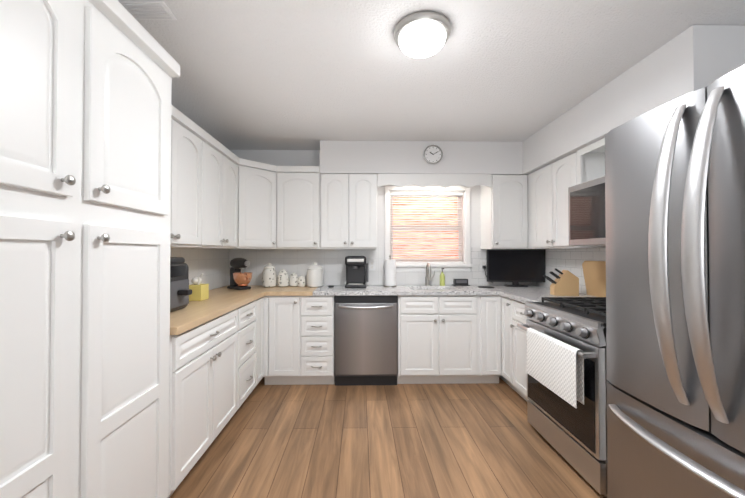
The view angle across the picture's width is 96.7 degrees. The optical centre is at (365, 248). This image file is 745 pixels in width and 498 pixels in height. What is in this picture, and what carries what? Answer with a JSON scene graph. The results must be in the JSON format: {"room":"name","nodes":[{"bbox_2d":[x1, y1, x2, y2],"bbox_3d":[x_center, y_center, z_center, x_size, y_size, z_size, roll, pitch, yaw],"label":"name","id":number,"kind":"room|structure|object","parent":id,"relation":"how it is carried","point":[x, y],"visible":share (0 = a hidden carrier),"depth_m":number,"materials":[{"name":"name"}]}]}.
{"room":"kitchen","nodes":[
{"label":"kitchen","id":0,"kind":"room"},
{"bbox_2d":[170,247,229,289],"bbox_3d":[-1.516,0.181,2.651,0.011,0.423,2.070,0,-1,-1],"label":"backsplash","id":1,"kind":"structure","parent":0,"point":[213,266],"depth_m":3.21,"materials":[{"name":"tile"}]},
{"bbox_2d":[230,150,535,284],"bbox_3d":[0.199,0.103,3.816,3.680,2.440,0.140,0,-1,-1],"label":"wall","id":2,"kind":"structure","parent":0,"point":[292,157],"depth_m":3.75,"materials":[{"name":"white paint"}]},
{"bbox_2d":[320,174,376,248],"bbox_3d":[-0.178,-0.389,3.562,0.593,0.777,0.360,0,-1,-1],"label":"upper cabinet","id":3,"kind":"object","parent":2,"relation":"attached to","point":[348,211],"visible":1,"depth_m":3.42,"materials":[{"name":"white wood"}]},
{"bbox_2d":[369,260,374,269],"bbox_3d":[0.070,0.184,3.731,0.072,0.115,0.007,0,-1,-1],"label":"electrical outlet","id":4,"kind":"object","parent":2,"relation":"attached to","point":[371,264],"visible":1,"depth_m":3.73,"materials":[{"name":"white plastic"}]},
{"bbox_2d":[230,247,533,284],"bbox_3d":[0.200,0.193,3.739,3.478,0.423,0.008,0,-1,-1],"label":"backsplash","id":5,"kind":"structure","parent":2,"relation":"attached to","point":[332,261],"depth_m":3.73,"materials":[{"name":"tile"}]},
{"bbox_2d":[385,186,471,271],"bbox_3d":[0.697,-0.228,3.798,0.995,0.970,0.180,0,-1,-1],"label":"window","id":6,"kind":"structure","parent":2,"relation":"in","point":[465,265],"depth_m":3.74,"materials":[{"name":"white wood"}]},
{"bbox_2d":[390,192,462,262],"bbox_3d":[0.697,-0.245,3.794,0.833,0.808,0.048,0,-1,-1],"label":"window blinds","id":7,"kind":"object","parent":6,"relation":"attached to","point":[425,194],"visible":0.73,"depth_m":3.79,"materials":[{"name":"white"}]},
{"bbox_2d":[480,260,492,282],"bbox_3d":[1.368,0.256,3.733,0.138,0.258,0.046,0,-1,-1],"label":"electrical outlet","id":8,"kind":"object","parent":2,"relation":"attached to","point":[483,265],"visible":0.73,"depth_m":3.75,"materials":[{"name":"white plastic"}]},
{"bbox_2d":[480,175,527,248],"bbox_3d":[1.499,-0.388,3.590,0.383,0.777,0.360,0,-1,-1],"label":"upper cabinet","id":9,"kind":"object","parent":2,"relation":"attached to","point":[504,211],"visible":1,"depth_m":3.45,"materials":[{"name":"white wood"}]},
{"bbox_2d":[534,248,605,293],"bbox_3d":[1.952,0.181,2.665,0.011,0.423,2.160,0,-1,-1],"label":"backsplash","id":10,"kind":"structure","parent":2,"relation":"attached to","point":[571,259],"depth_m":3.13,"materials":[{"name":"tile"}]},
{"bbox_2d":[169,377,606,497],"bbox_3d":[0.242,1.343,1.207,3.680,0.100,5.250,0,-1,-1],"label":"floor","id":11,"kind":"structure","parent":0,"point":[477,440],"depth_m":2.16,"materials":[{"name":"brown wood"}]},
{"bbox_2d":[0,0,179,497],"bbox_3d":[-1.193,0.191,1.074,0.601,2.200,1.075,0,-1,-1],"label":"pantry cabinet","id":12,"kind":"object","parent":11,"relation":"on","point":[85,158],"visible":1,"depth_m":1.10,"materials":[{"name":"white wood"}]},
{"bbox_2d":[168,309,239,497],"bbox_3d":[-1.226,0.866,2.035,0.568,0.874,0.856,0,-1,-1],"label":"base cabinet","id":13,"kind":"object","parent":11,"relation":"on","point":[216,355],"depth_m":1.88,"materials":[{"name":"white wood"}]},
{"bbox_2d":[170,285,279,336],"bbox_3d":[-1.229,0.414,2.660,0.583,0.040,2.096,0,-1,-1],"label":"countertop","id":14,"kind":"structure","parent":13,"relation":"on","point":[220,301],"depth_m":2.29,"materials":[{"name":"beige wood"}]},
{"bbox_2d":[170,257,191,311],"bbox_3d":[-1.264,0.219,2.050,0.355,0.335,0.300,0,-1,-1],"label":"air fryer","id":15,"kind":"object","parent":14,"relation":"on","point":[180,291],"visible":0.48,"depth_m":2.04,"materials":[{"name":"grey plastic"}]},
{"bbox_2d":[189,273,208,300],"bbox_3d":[-1.290,0.289,2.548,0.110,0.206,0.130,0,-1,-1],"label":"tissue box","id":16,"kind":"object","parent":14,"relation":"on","point":[200,291],"visible":1,"depth_m":2.49,"materials":[{"name":"yellow cardboard"}]},
{"bbox_2d":[227,258,252,289],"bbox_3d":[-1.264,0.244,3.322,0.276,0.315,0.260,0,-1,-1],"label":"stand mixer","id":17,"kind":"object","parent":14,"relation":"on","point":[239,280],"visible":1,"depth_m":3.25,"materials":[{"name":"black plastic"}]},
{"bbox_2d":[262,263,305,286],"bbox_3d":[-0.875,0.277,3.546,0.456,0.252,0.149,0,-1,-8],"label":"canister set","id":18,"kind":"object","parent":14,"relation":"on","point":[271,279],"visible":1,"depth_m":3.50,"materials":[{"name":"ceramic"}]},
{"bbox_2d":[240,301,259,405],"bbox_3d":[-1.236,0.873,2.674,0.568,0.874,0.547,0,-1,-1],"label":"base cabinet","id":19,"kind":"object","parent":11,"relation":"on","point":[249,314],"depth_m":2.72,"materials":[{"name":"white wood"}]},
{"bbox_2d":[260,297,263,380],"bbox_3d":[-1.242,0.877,3.004,0.568,0.874,0.207,0,-1,-1],"label":"base cabinet","id":20,"kind":"object","parent":11,"relation":"on","point":[261,298],"depth_m":3.07,"materials":[{"name":"white wood"}]},
{"bbox_2d":[268,289,279,295],"bbox_3d":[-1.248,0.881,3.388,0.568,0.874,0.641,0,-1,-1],"label":"countertop","id":21,"kind":"structure","parent":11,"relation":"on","point":[277,293],"depth_m":3.11,"materials":[{"name":"beige wood"}]},
{"bbox_2d":[263,296,302,384],"bbox_3d":[-0.804,0.882,3.421,0.358,0.874,0.591,0,-1,-1],"label":"base cabinet","id":22,"kind":"object","parent":11,"relation":"on","point":[283,315],"depth_m":3.13,"materials":[{"name":"white wood"}]},
{"bbox_2d":[303,296,334,384],"bbox_3d":[-0.498,0.882,3.426,0.378,0.874,0.591,0,-1,-1],"label":"base cabinet","id":23,"kind":"object","parent":11,"relation":"on","point":[318,312],"depth_m":3.14,"materials":[{"name":"white wood"}]},
{"bbox_2d":[334,295,397,385],"bbox_3d":[-0.002,0.884,3.405,0.601,0.868,0.636,0,-1,-1],"label":"dishwasher","id":24,"kind":"object","parent":11,"relation":"on","point":[365,340],"visible":1,"depth_m":3.14,"materials":[{"name":"grey metal"}]},
{"bbox_2d":[397,297,482,383],"bbox_3d":[0.689,0.882,3.446,0.770,0.874,0.591,0,-1,-1],"label":"base cabinet","id":25,"kind":"object","parent":11,"relation":"on","point":[449,334],"depth_m":3.15,"materials":[{"name":"white wood"}]},
{"bbox_2d":[311,285,549,296],"bbox_3d":[0.718,0.423,3.438,2.446,0.040,0.605,0,-1,-1],"label":"countertop","id":26,"kind":"structure","parent":25,"relation":"on","point":[338,290],"depth_m":3.20,"materials":[{"name":"white stone"}]},
{"bbox_2d":[306,262,323,286],"bbox_3d":[-0.542,0.270,3.542,0.184,0.268,0.184,0,-1,-1],"label":"canister","id":27,"kind":"object","parent":26,"relation":"on","point":[315,277],"visible":1,"depth_m":3.47,"materials":[{"name":"white ceramic"}]},
{"bbox_2d":[345,256,367,287],"bbox_3d":[-0.094,0.238,3.522,0.245,0.330,0.296,0,-1,-1],"label":"coffee maker","id":28,"kind":"object","parent":26,"relation":"on","point":[356,271],"visible":1,"depth_m":3.50,"materials":[{"name":"black plastic"}]},
{"bbox_2d":[383,255,396,286],"bbox_3d":[0.263,0.236,3.575,0.150,0.336,0.150,0,-1,-1],"label":"paper towel","id":29,"kind":"object","parent":26,"relation":"on","point":[390,273],"visible":1,"depth_m":3.52,"materials":[{"name":"white paper"}]},
{"bbox_2d":[425,263,434,285],"bbox_3d":[0.714,0.278,3.613,0.119,0.253,0.186,0,-1,-1],"label":"faucet","id":30,"kind":"object","parent":26,"relation":"on","point":[428,276],"visible":1,"depth_m":3.65,"materials":[{"name":"silver metal"}]},
{"bbox_2d":[440,268,444,285],"bbox_3d":[0.847,0.307,3.659,0.056,0.196,0.068,0,-1,-1],"label":"soap bottle","id":31,"kind":"object","parent":26,"relation":"on","point":[442,279],"visible":1,"depth_m":3.64,"materials":[{"name":"yellow plastic"}]},
{"bbox_2d":[452,279,469,285],"bbox_3d":[1.051,0.368,3.667,0.180,0.074,0.080,0,-1,-1],"label":"sponge holder","id":32,"kind":"object","parent":26,"relation":"on","point":[460,282],"visible":0.98,"depth_m":3.64,"materials":[{"name":"grey plastic"}]},
{"bbox_2d":[478,286,494,287],"bbox_3d":[1.264,0.400,3.480,0.170,0.006,0.170,0,-1,-1],"label":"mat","id":33,"kind":"object","parent":26,"relation":"on","point":[486,287],"visible":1,"depth_m":3.45,"materials":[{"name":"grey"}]},
{"bbox_2d":[486,249,544,286],"bbox_3d":[1.633,0.204,3.604,0.595,0.400,0.165,0,-1,-1],"label":"tv monitor","id":34,"kind":"object","parent":26,"relation":"on","point":[515,267],"visible":1,"depth_m":3.60,"materials":[{"name":"black plastic"}]},
{"bbox_2d":[479,297,501,382],"bbox_3d":[1.188,0.882,3.454,0.228,0.874,0.591,0,-1,-1],"label":"base cabinet","id":35,"kind":"object","parent":11,"relation":"on","point":[492,340],"depth_m":3.16,"materials":[{"name":"white wood"}]},
{"bbox_2d":[499,295,506,382],"bbox_3d":[1.621,0.877,3.015,0.657,0.874,0.282,0,-1,-1],"label":"base cabinet","id":36,"kind":"object","parent":11,"relation":"on","point":[503,301],"depth_m":3.11,"materials":[{"name":"white wood"}]},
{"bbox_2d":[507,299,528,400],"bbox_3d":[1.626,0.874,2.728,0.657,0.874,0.506,0,-1,-1],"label":"base cabinet","id":37,"kind":"object","parent":11,"relation":"on","point":[514,363],"depth_m":2.87,"materials":[{"name":"white wood"}]},
{"bbox_2d":[500,291,596,302],"bbox_3d":[1.611,0.416,2.814,0.670,0.040,0.669,0,-1,-1],"label":"countertop","id":38,"kind":"structure","parent":37,"relation":"on","point":[519,296],"depth_m":2.82,"materials":[{"name":"white stone"}]},
{"bbox_2d":[543,268,578,295],"bbox_3d":[1.665,0.279,2.845,0.262,0.232,0.100,0,-1,11],"label":"knife block","id":39,"kind":"object","parent":38,"relation":"on","point":[565,282],"visible":1,"depth_m":2.79,"materials":[{"name":"brown wood"}]},
{"bbox_2d":[582,261,605,296],"bbox_3d":[1.913,0.247,2.723,0.065,0.299,0.320,0,-1,-1],"label":"cutting board","id":40,"kind":"object","parent":38,"relation":"on","point":[594,272],"visible":0.65,"depth_m":2.75,"materials":[{"name":"brown wood"}]},
{"bbox_2d":[517,297,608,497],"bbox_3d":[1.543,0.820,2.091,0.842,0.935,0.754,0,-1,-1],"label":"range","id":41,"kind":"object","parent":11,"relation":"on","point":[575,438],"visible":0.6,"depth_m":1.90,"materials":[{"name":"silver metal"}]},
{"bbox_2d":[527,328,583,408],"bbox_3d":[1.137,0.696,2.025,0.044,0.312,0.520,0,-1,-1],"label":"dish towel","id":42,"kind":"object","parent":41,"relation":"hanging from","point":[555,366],"visible":0.94,"depth_m":1.94,"materials":[{"name":"white fabric"}]},
{"bbox_2d":[605,65,744,497],"bbox_3d":[1.490,0.360,1.094,0.981,1.838,0.910,0,-1,-1],"label":"refrigerator","id":43,"kind":"object","parent":11,"relation":"on","point":[675,241],"visible":1,"depth_m":1.14,"materials":[{"name":"grey metal"}]},
{"bbox_2d":[118,0,744,149],"bbox_3d":[0.242,-1.197,1.236,3.680,0.100,5.250,0,-1,-1],"label":"ceiling","id":44,"kind":"structure","parent":0,"point":[283,74],"depth_m":2.03,"materials":[{"name":"white paint"}]},
{"bbox_2d":[119,0,176,19],"bbox_3d":[-1.034,-1.136,1.579,0.200,0.013,0.120,0,-1,-1],"label":"ceiling vent","id":45,"kind":"object","parent":44,"relation":"in","point":[148,9],"visible":1,"depth_m":1.57,"materials":[{"name":"white metal"}]},
{"bbox_2d":[394,11,450,57],"bbox_3d":[0.294,-1.083,1.731,0.296,0.114,0.296,0,-1,-1],"label":"lamp","id":46,"kind":"object","parent":44,"relation":"attached to","point":[421,34],"visible":1,"depth_m":1.65,"materials":[{"name":"white glass"}]},
{"bbox_2d":[320,25,744,179],"bbox_3d":[0.747,-0.959,2.716,2.418,0.338,2.098,0,-1,-1],"label":"soffit beam","id":47,"kind":"structure","parent":44,"relation":"attached to","point":[692,58],"depth_m":2.53,"materials":[{"name":"white paint"}]},
{"bbox_2d":[423,145,442,163],"bbox_3d":[0.696,-0.977,3.422,0.196,0.196,0.026,0,-1,-1],"label":"round clock","id":48,"kind":"object","parent":47,"relation":"attached to","point":[432,154],"visible":1,"depth_m":3.42,"materials":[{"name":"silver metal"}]},
{"bbox_2d":[378,174,490,187],"bbox_3d":[0.715,-0.708,3.443,1.182,0.142,0.018,0,-1,-1],"label":"window valance","id":49,"kind":"object","parent":47,"relation":"attached to","point":[442,180],"visible":0.98,"depth_m":3.43,"materials":[{"name":"white wood"}]},
{"bbox_3d":[2.032,0.073,1.252,0.100,2.440,5.050,0,-1,-1],"label":"wall","id":50,"kind":"structure","parent":0,"visible":0},
{"bbox_2d":[527,152,605,248],"bbox_3d":[1.796,-0.393,3.215,0.300,0.777,1.120,0,-1,-1],"label":"upper cabinet","id":51,"kind":"object","parent":50,"relation":"attached to","point":[549,185],"visible":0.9,"depth_m":3.00,"materials":[{"name":"white wood"}]},
{"bbox_2d":[568,176,605,245],"bbox_3d":[1.722,-0.247,2.106,0.485,0.436,0.754,0,-1,-1],"label":"microwave","id":52,"kind":"object","parent":50,"relation":"attached to","point":[586,212],"visible":0.25,"depth_m":2.26,"materials":[{"name":"silver metal"}]},
{"bbox_2d":[577,138,604,184],"bbox_3d":[1.831,-0.634,2.195,0.265,0.317,0.922,0,-1,-1],"label":"cubby","id":53,"kind":"object","parent":50,"relation":"attached to","point":[590,162],"visible":0.25,"depth_m":2.64,"materials":[{"name":"white wood"}]},
{"bbox_3d":[-1.547,0.072,1.192,0.100,2.440,5.050,0,-1,-1],"label":"wall","id":54,"kind":"structure","parent":0,"visible":0},
{"bbox_2d":[170,105,319,248],"bbox_3d":[-0.992,-0.436,2.677,1.056,0.850,2.103,0,-1,-1],"label":"upper cabinet","id":55,"kind":"object","parent":54,"relation":"attached to","point":[223,197],"visible":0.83,"depth_m":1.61,"materials":[{"name":"white wood"}]},
{"label":"outside","id":56,"kind":"structure","parent":0,"visible":0},
{"bbox_2d":[393,197,457,257],"bbox_3d":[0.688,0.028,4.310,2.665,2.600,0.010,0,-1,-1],"label":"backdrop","id":57,"kind":"structure","parent":56,"point":[424,224],"depth_m":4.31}
]}

